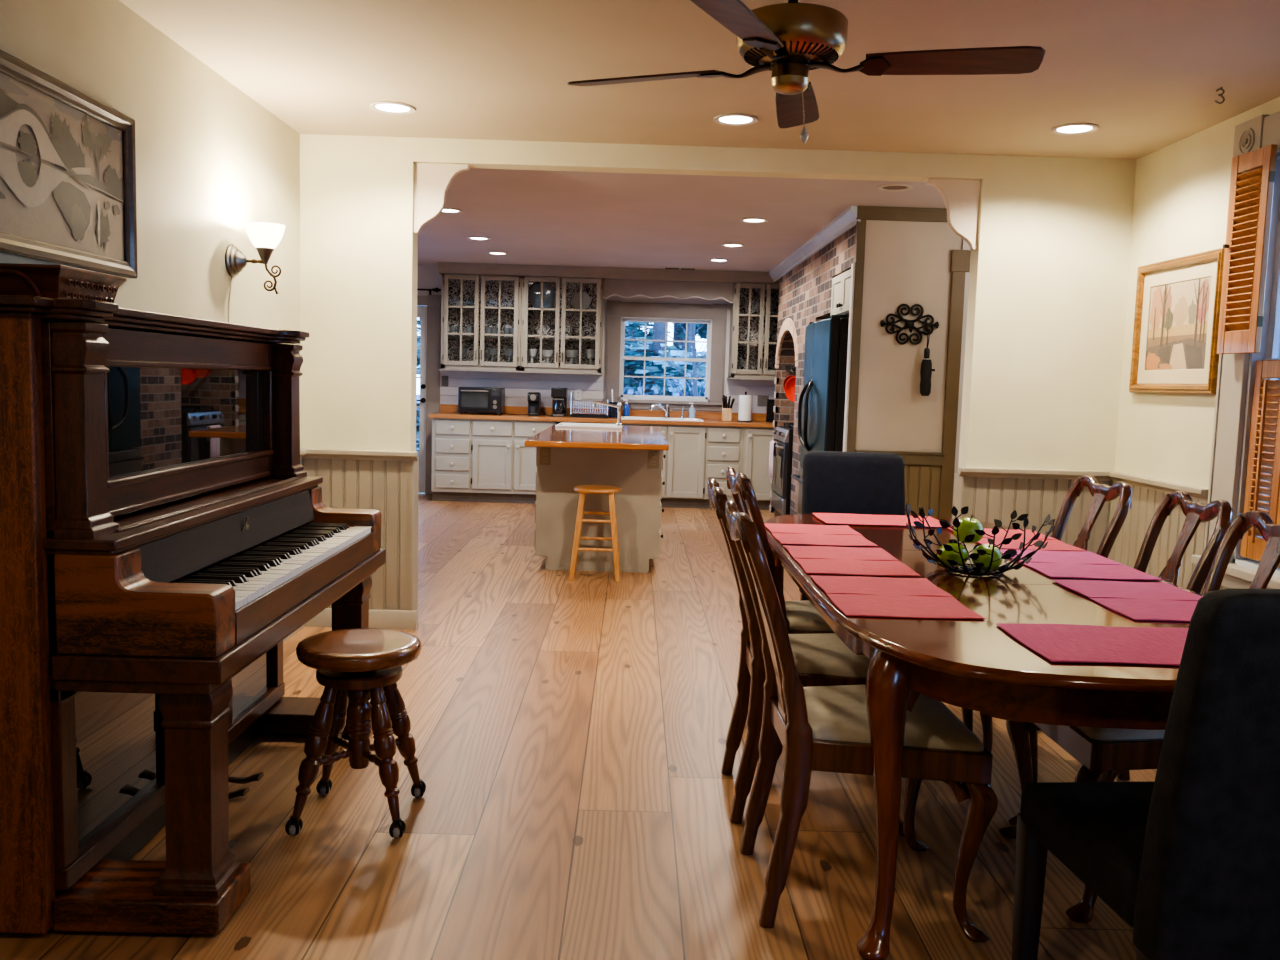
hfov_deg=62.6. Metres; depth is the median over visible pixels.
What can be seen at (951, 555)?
apple
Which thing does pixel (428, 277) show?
wall
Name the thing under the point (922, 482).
trim
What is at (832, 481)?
upholstered chair
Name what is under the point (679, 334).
tree
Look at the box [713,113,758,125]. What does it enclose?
recessed light
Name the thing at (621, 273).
trim
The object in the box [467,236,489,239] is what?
recessed light
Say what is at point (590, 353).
goblet
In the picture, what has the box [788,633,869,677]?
seat cushion
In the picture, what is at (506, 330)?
cup
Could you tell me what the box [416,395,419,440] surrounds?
ground
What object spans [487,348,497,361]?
goblet
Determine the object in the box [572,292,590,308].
plate
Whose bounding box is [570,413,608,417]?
tray
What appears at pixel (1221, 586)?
trim
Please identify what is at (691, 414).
soap bottle
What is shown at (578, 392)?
wall outlet
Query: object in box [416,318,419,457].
tree
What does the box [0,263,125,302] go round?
box
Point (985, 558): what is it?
apple
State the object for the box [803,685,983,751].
seat cushion
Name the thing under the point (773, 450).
tea towel
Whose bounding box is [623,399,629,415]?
soap bottle
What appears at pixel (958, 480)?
trim
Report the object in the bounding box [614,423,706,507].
base cabinet
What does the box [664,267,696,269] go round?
ceiling vent
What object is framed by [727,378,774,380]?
trim
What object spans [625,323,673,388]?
tree
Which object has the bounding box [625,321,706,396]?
tree
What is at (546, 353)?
goblet
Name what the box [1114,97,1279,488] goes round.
wall
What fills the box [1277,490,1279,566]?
window shutter
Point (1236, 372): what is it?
window
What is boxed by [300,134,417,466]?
wall
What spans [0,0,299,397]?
wall
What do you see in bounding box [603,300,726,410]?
window
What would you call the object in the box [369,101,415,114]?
recessed light
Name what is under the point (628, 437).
island countertop
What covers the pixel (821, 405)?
refrigerator
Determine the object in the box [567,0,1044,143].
ceiling fan
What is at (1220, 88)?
ceiling hook
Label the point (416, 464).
trim
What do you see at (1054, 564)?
placemat
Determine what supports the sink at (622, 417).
in the countertop at (449, 411)
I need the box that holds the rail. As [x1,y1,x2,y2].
[785,365,795,372]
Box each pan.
[783,368,795,390]
[785,377,795,401]
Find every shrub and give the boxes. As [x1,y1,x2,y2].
[623,378,659,394]
[669,373,704,396]
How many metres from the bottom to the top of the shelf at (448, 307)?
0.012 m
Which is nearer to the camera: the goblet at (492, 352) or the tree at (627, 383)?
the goblet at (492, 352)
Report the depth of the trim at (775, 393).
10.63 m
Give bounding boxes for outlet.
[442,376,447,386]
[575,389,581,399]
[648,450,658,467]
[757,395,768,405]
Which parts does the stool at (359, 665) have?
leg, leg, seat, leg, leg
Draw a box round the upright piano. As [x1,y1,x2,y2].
[0,295,385,934]
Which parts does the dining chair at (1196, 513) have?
leg, leg, leg and stile, crest rail, leg and stile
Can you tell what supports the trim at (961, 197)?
attached to the wall at (1049, 265)
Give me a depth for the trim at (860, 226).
6.85 m
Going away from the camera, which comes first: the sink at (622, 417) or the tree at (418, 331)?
the sink at (622, 417)
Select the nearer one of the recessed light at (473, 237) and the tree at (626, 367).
the recessed light at (473, 237)
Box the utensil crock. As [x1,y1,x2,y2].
[609,389,617,417]
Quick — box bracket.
[539,447,550,464]
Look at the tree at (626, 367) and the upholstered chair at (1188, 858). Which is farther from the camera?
the tree at (626, 367)
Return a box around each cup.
[450,326,455,335]
[466,327,471,335]
[485,327,490,336]
[492,327,497,336]
[504,328,509,337]
[510,328,513,337]
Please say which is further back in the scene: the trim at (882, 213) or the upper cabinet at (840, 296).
the upper cabinet at (840, 296)
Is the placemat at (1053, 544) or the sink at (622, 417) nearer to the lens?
the placemat at (1053, 544)
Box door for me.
[416,295,440,494]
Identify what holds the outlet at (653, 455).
attached to the kitchen island
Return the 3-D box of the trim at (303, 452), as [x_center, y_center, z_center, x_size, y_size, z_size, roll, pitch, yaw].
[-1.677,0.175,2.026,0.046,0.050,6.580,2,5,0]
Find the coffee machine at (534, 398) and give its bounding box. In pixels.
[527,392,540,415]
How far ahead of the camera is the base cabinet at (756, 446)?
10.83 m
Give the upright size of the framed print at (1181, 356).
0.608 m
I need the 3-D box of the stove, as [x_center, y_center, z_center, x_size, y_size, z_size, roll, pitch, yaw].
[1.576,-0.047,9.828,0.691,0.937,0.760,2,5,0]
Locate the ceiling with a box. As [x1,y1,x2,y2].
[119,0,1279,271]
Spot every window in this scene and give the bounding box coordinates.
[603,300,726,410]
[1191,111,1279,588]
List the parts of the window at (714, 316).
sill, frame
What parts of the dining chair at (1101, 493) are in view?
leg, leg and stile, crest rail, leg and stile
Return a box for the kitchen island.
[534,447,665,572]
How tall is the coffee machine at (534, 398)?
0.245 m
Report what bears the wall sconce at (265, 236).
attached to the wall at (211, 160)
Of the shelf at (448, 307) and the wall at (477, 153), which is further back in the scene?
the shelf at (448, 307)
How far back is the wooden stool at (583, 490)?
6.81 m
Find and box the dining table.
[764,514,1203,959]
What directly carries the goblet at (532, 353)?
in the upper cabinet at (560, 327)
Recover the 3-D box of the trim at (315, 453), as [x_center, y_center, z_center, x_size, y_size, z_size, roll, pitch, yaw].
[-1.420,-0.126,5.301,0.597,0.050,0.046,2,5,0]
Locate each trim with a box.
[300,448,417,460]
[300,449,306,458]
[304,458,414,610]
[409,458,418,621]
[414,163,468,233]
[438,262,778,283]
[439,369,602,374]
[603,279,733,301]
[603,294,732,302]
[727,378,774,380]
[769,206,860,281]
[769,378,778,511]
[775,318,797,367]
[843,263,854,451]
[847,220,865,451]
[855,450,943,465]
[856,206,946,221]
[904,465,940,516]
[925,178,980,250]
[938,250,970,517]
[952,473,966,518]
[958,467,1110,480]
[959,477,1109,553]
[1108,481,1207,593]
[1109,471,1207,500]
[1202,581,1228,590]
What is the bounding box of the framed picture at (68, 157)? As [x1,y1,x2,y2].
[0,50,137,278]
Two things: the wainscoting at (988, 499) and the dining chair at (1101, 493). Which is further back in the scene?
the wainscoting at (988, 499)
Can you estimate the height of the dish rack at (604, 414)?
0.260 m
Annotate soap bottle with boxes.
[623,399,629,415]
[688,403,694,417]
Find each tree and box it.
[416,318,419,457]
[416,320,670,417]
[416,374,659,456]
[623,321,705,396]
[624,351,684,386]
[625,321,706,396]
[625,322,706,395]
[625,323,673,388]
[625,323,706,362]
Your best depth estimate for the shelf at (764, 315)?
11.19 m
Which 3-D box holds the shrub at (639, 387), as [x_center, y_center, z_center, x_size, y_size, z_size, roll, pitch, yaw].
[-0.451,-0.452,14.221,1.498,1.913,1.594,2,5,0]
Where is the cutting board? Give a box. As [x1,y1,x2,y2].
[766,399,774,421]
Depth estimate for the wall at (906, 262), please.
6.87 m
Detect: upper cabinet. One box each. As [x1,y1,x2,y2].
[441,274,521,370]
[520,276,603,372]
[728,282,778,378]
[831,269,850,317]
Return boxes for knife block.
[721,395,734,420]
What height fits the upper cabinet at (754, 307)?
1.000 m
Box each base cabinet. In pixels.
[431,418,471,501]
[471,419,513,502]
[513,420,555,503]
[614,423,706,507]
[703,426,743,507]
[742,427,772,509]
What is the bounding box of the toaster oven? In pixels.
[458,387,504,414]
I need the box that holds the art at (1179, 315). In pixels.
[1145,277,1210,369]
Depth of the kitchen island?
7.13 m
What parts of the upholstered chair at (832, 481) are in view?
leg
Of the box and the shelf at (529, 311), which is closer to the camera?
the box
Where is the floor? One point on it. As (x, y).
(576, 802)
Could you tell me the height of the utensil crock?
0.300 m
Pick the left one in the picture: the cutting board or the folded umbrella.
the cutting board
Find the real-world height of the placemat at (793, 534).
0.005 m
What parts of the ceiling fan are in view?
blade, blade, down rod, blade, pull chain, blade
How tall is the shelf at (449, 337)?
0.012 m
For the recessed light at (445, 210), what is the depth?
7.41 m
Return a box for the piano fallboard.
[42,476,322,554]
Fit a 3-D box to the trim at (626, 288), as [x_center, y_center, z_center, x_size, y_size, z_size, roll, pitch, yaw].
[0.295,-1.977,10.995,1.362,0.205,0.022,2,5,0]
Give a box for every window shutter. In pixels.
[1217,144,1276,353]
[1240,360,1279,561]
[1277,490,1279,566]
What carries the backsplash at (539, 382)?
attached to the wall at (428, 277)
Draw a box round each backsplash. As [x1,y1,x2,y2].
[440,368,774,413]
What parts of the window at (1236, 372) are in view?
sill, frame, glass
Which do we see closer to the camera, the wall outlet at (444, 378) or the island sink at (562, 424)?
the island sink at (562, 424)
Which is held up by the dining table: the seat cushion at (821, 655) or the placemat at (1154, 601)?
the placemat at (1154, 601)
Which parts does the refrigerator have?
handle, freezer drawer, handle, fridge door, handle, fridge door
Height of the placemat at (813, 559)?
0.005 m
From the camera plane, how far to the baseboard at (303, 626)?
5.21 m
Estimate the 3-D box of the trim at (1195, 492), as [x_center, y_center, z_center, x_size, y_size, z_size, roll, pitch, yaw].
[2.393,0.022,4.892,0.046,0.050,0.890,2,5,0]
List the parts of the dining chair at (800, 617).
leg and stile, crest rail, leg and stile, seat frame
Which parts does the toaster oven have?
door glass, door handle, door frame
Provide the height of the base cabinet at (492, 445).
0.858 m
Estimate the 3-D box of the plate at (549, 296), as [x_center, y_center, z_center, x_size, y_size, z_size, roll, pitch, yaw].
[-1.042,-1.957,11.210,0.290,0.288,0.052,2,5,0]
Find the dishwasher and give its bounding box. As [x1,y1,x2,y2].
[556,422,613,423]
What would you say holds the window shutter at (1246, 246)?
attached to the window at (1236, 372)
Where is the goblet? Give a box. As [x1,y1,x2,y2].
[454,348,466,360]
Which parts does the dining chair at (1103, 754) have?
leg, leg, seat frame, leg and stile, crest rail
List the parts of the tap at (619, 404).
spout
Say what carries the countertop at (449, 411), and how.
on the base cabinet at (683, 472)
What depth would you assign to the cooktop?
9.79 m
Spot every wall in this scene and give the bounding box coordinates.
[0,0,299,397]
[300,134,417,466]
[413,137,983,181]
[417,265,773,411]
[770,225,855,513]
[855,220,961,452]
[952,239,969,515]
[958,155,1135,527]
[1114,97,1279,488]
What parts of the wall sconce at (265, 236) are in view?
cord, arm, lamp shade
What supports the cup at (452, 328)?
on the upper cabinet at (479, 302)
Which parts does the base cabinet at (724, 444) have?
drawer, drawer, drawer, drawer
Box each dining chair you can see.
[707,479,915,835]
[725,500,997,941]
[726,467,834,760]
[961,475,1131,732]
[980,491,1231,825]
[999,510,1279,922]
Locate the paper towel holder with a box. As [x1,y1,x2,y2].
[737,392,752,421]
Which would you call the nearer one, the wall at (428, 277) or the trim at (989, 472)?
the trim at (989, 472)
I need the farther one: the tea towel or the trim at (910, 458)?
the tea towel
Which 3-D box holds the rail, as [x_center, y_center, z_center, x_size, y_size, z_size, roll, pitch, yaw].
[1.492,-1.052,9.943,0.093,0.068,1.200,2,5,0]
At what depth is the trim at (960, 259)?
6.87 m
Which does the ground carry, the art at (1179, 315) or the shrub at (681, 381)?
the shrub at (681, 381)
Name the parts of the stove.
drawer, oven door, control panel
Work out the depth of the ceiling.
4.20 m
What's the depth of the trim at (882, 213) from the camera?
6.78 m
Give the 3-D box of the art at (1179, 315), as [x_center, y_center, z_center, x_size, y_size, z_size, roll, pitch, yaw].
[2.428,-0.697,4.761,0.003,0.398,0.529,2,5,0]
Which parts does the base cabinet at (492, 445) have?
door, drawer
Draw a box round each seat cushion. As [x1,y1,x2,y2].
[785,600,833,631]
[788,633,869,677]
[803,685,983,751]
[1076,726,1164,739]
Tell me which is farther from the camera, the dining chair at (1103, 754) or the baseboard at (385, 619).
the baseboard at (385, 619)
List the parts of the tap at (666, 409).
spout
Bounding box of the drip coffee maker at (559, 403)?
[551,388,567,416]
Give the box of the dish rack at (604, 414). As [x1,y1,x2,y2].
[570,392,608,417]
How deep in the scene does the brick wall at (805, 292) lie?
9.08 m
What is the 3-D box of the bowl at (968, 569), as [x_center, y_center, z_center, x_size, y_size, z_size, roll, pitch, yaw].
[1.038,0.178,3.204,0.449,0.199,0.469,2,5,0]
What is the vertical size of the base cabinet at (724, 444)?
0.858 m
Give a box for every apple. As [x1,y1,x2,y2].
[937,539,967,566]
[953,515,983,542]
[972,542,1002,569]
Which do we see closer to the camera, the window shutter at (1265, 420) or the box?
the box
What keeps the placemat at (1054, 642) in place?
on the dining table
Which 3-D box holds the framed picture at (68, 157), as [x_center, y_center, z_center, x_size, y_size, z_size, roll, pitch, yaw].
[-1.660,-0.870,2.922,0.028,0.512,1.060,2,5,0]
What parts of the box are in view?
loop handle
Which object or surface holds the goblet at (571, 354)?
in the upper cabinet at (560, 327)
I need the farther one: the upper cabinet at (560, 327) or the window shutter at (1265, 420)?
the upper cabinet at (560, 327)
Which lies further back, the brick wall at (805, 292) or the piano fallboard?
the brick wall at (805, 292)
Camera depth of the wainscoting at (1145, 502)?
4.91 m
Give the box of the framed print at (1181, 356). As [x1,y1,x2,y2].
[1129,248,1224,393]
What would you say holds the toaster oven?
on the countertop at (449, 411)
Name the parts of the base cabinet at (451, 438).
drawer, drawer, drawer, drawer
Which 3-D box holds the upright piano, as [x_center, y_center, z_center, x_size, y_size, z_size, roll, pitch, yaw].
[-1.315,0.252,3.100,0.765,1.440,1.684,2,5,0]
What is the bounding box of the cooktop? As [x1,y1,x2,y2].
[778,426,793,430]
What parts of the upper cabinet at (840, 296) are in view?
cabinet door, cabinet door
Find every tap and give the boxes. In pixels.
[593,401,622,425]
[649,403,670,417]
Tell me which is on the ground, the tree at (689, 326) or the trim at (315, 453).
the tree at (689, 326)
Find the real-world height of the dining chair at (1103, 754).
0.996 m
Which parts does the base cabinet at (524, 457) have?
door, drawer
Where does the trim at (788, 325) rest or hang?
attached to the brick wall at (805, 292)
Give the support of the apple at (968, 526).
on the apple at (951, 555)
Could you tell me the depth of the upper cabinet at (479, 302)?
11.03 m
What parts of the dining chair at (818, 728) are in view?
crest rail, leg and stile, leg and stile, shoe rail, seat frame, leg, leg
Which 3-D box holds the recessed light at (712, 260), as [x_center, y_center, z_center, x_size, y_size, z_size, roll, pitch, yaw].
[0.747,-2.078,9.963,0.200,0.011,0.200,2,5,0]
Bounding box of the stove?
[769,423,793,516]
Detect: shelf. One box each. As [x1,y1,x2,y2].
[448,307,513,309]
[448,336,513,339]
[528,309,595,312]
[528,338,595,341]
[738,345,776,347]
[739,315,777,317]
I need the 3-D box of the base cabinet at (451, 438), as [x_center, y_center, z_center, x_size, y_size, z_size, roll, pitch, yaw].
[-1.941,-0.228,11.088,0.406,0.858,0.638,2,5,0]
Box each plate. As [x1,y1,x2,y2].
[529,283,555,307]
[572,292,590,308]
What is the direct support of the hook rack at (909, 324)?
attached to the wall at (906, 262)
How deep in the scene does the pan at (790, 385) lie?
9.53 m
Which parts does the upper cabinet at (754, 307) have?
cabinet door, cabinet door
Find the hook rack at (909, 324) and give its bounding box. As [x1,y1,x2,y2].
[880,304,938,344]
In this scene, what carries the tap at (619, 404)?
on the island countertop at (628, 437)
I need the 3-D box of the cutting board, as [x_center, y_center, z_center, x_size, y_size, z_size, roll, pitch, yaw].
[1.399,-0.745,11.288,0.080,0.240,0.020,2,5,0]
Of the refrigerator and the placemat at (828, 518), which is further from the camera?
the refrigerator
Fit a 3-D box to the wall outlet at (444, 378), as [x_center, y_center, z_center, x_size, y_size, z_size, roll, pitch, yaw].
[-2.104,-1.066,11.343,0.070,0.115,0.010,2,5,0]
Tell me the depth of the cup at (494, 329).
11.11 m
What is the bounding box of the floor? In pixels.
[0,493,1156,959]
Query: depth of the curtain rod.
11.20 m
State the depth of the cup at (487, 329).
11.11 m
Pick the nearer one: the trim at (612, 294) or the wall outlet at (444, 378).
the trim at (612, 294)
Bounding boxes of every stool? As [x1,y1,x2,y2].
[285,628,425,837]
[568,485,620,581]
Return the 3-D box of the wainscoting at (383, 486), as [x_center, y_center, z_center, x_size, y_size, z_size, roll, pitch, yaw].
[-1.432,0.297,5.356,0.557,0.820,0.016,2,5,0]
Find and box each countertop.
[429,404,772,427]
[524,424,668,449]
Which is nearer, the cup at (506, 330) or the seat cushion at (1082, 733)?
the seat cushion at (1082, 733)
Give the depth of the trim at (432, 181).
5.23 m
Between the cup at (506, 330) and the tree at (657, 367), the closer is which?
the cup at (506, 330)
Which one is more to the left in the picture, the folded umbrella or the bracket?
the bracket
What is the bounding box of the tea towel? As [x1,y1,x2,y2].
[769,441,776,479]
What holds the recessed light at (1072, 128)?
in the ceiling
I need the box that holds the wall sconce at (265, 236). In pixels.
[225,222,284,322]
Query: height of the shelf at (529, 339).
0.012 m
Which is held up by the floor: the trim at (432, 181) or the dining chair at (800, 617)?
the dining chair at (800, 617)
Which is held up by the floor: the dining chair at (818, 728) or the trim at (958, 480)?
the dining chair at (818, 728)
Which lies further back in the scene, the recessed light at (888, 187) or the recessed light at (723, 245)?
the recessed light at (723, 245)
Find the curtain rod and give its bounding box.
[417,288,440,294]
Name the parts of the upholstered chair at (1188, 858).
leg, seat, leg, backrest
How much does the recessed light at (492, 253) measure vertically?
0.011 m
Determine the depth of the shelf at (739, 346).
11.23 m
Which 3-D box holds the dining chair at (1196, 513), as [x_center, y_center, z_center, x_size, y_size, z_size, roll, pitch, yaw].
[1.444,0.534,3.348,0.627,0.996,0.542,2,5,2]
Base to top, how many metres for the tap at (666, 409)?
0.149 m
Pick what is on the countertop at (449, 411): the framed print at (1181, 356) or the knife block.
the knife block
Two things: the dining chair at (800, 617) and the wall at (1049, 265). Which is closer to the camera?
the dining chair at (800, 617)
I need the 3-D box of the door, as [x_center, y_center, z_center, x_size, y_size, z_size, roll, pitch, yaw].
[-2.733,-0.929,11.402,1.150,2.150,0.133,2,5,0]
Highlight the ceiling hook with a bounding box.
[1215,87,1224,103]
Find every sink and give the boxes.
[556,422,622,428]
[621,416,703,421]
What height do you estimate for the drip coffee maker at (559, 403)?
0.300 m
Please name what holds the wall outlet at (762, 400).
attached to the wall at (428, 277)
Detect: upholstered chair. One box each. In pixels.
[799,451,904,599]
[1012,588,1279,959]
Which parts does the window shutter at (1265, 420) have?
tilt rod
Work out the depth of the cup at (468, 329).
11.11 m
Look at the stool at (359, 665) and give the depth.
2.98 m
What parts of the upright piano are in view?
panel, panel, glass panel, lid, frame, rail, glass panel, glass molding, leg, shelf molding, key bed molding, panel, glass panel, leg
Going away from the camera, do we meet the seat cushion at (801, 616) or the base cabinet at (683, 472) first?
the seat cushion at (801, 616)
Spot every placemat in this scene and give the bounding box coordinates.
[764,523,877,546]
[783,545,920,576]
[810,575,984,619]
[812,513,953,527]
[948,528,1086,550]
[996,623,1188,665]
[1000,549,1162,580]
[1053,580,1202,621]
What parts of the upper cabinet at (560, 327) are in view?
cabinet door, cabinet door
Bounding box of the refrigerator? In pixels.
[791,315,848,513]
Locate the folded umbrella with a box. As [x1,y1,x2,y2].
[920,333,934,395]
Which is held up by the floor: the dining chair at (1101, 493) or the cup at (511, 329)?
the dining chair at (1101, 493)
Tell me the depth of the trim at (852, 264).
6.88 m
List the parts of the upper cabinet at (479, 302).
cabinet door, cabinet door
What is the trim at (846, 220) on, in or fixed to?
attached to the brick wall at (805, 292)
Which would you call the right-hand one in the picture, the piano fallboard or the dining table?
the dining table
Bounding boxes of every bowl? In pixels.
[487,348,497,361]
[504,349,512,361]
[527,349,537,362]
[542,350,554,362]
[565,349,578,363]
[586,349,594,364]
[905,503,1055,574]
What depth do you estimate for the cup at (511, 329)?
11.11 m
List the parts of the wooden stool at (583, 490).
leg, leg, seat, leg, leg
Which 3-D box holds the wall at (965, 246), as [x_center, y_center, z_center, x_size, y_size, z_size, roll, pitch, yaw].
[2.097,-0.733,9.143,0.100,2.460,4.520,2,5,0]
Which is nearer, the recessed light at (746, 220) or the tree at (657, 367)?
the recessed light at (746, 220)
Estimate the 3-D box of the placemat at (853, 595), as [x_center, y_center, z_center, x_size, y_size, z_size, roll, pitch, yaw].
[0.659,0.305,2.780,0.339,0.005,0.515,2,5,0]
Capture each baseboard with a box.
[283,624,304,641]
[305,608,416,629]
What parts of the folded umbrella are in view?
handle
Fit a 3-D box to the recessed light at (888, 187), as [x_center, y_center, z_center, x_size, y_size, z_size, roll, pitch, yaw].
[1.478,-1.694,6.096,0.200,0.007,0.200,2,5,0]
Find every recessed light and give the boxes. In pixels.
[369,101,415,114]
[441,208,462,212]
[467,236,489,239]
[487,252,507,254]
[709,259,728,261]
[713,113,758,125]
[721,244,744,246]
[740,218,767,222]
[878,184,912,190]
[1050,123,1098,134]
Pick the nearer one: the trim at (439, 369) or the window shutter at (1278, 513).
the window shutter at (1278, 513)
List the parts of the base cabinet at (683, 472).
door, door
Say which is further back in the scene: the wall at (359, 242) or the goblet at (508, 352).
the goblet at (508, 352)
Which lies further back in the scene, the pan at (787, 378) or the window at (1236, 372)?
the pan at (787, 378)
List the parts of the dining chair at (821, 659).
crest rail, leg and stile, leg and stile, shoe rail, seat frame, leg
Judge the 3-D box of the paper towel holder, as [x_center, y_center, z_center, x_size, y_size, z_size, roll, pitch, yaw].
[1.111,-0.774,11.103,0.160,0.317,0.160,2,5,0]
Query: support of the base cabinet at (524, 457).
on the floor
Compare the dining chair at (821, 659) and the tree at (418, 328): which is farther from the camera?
the tree at (418, 328)

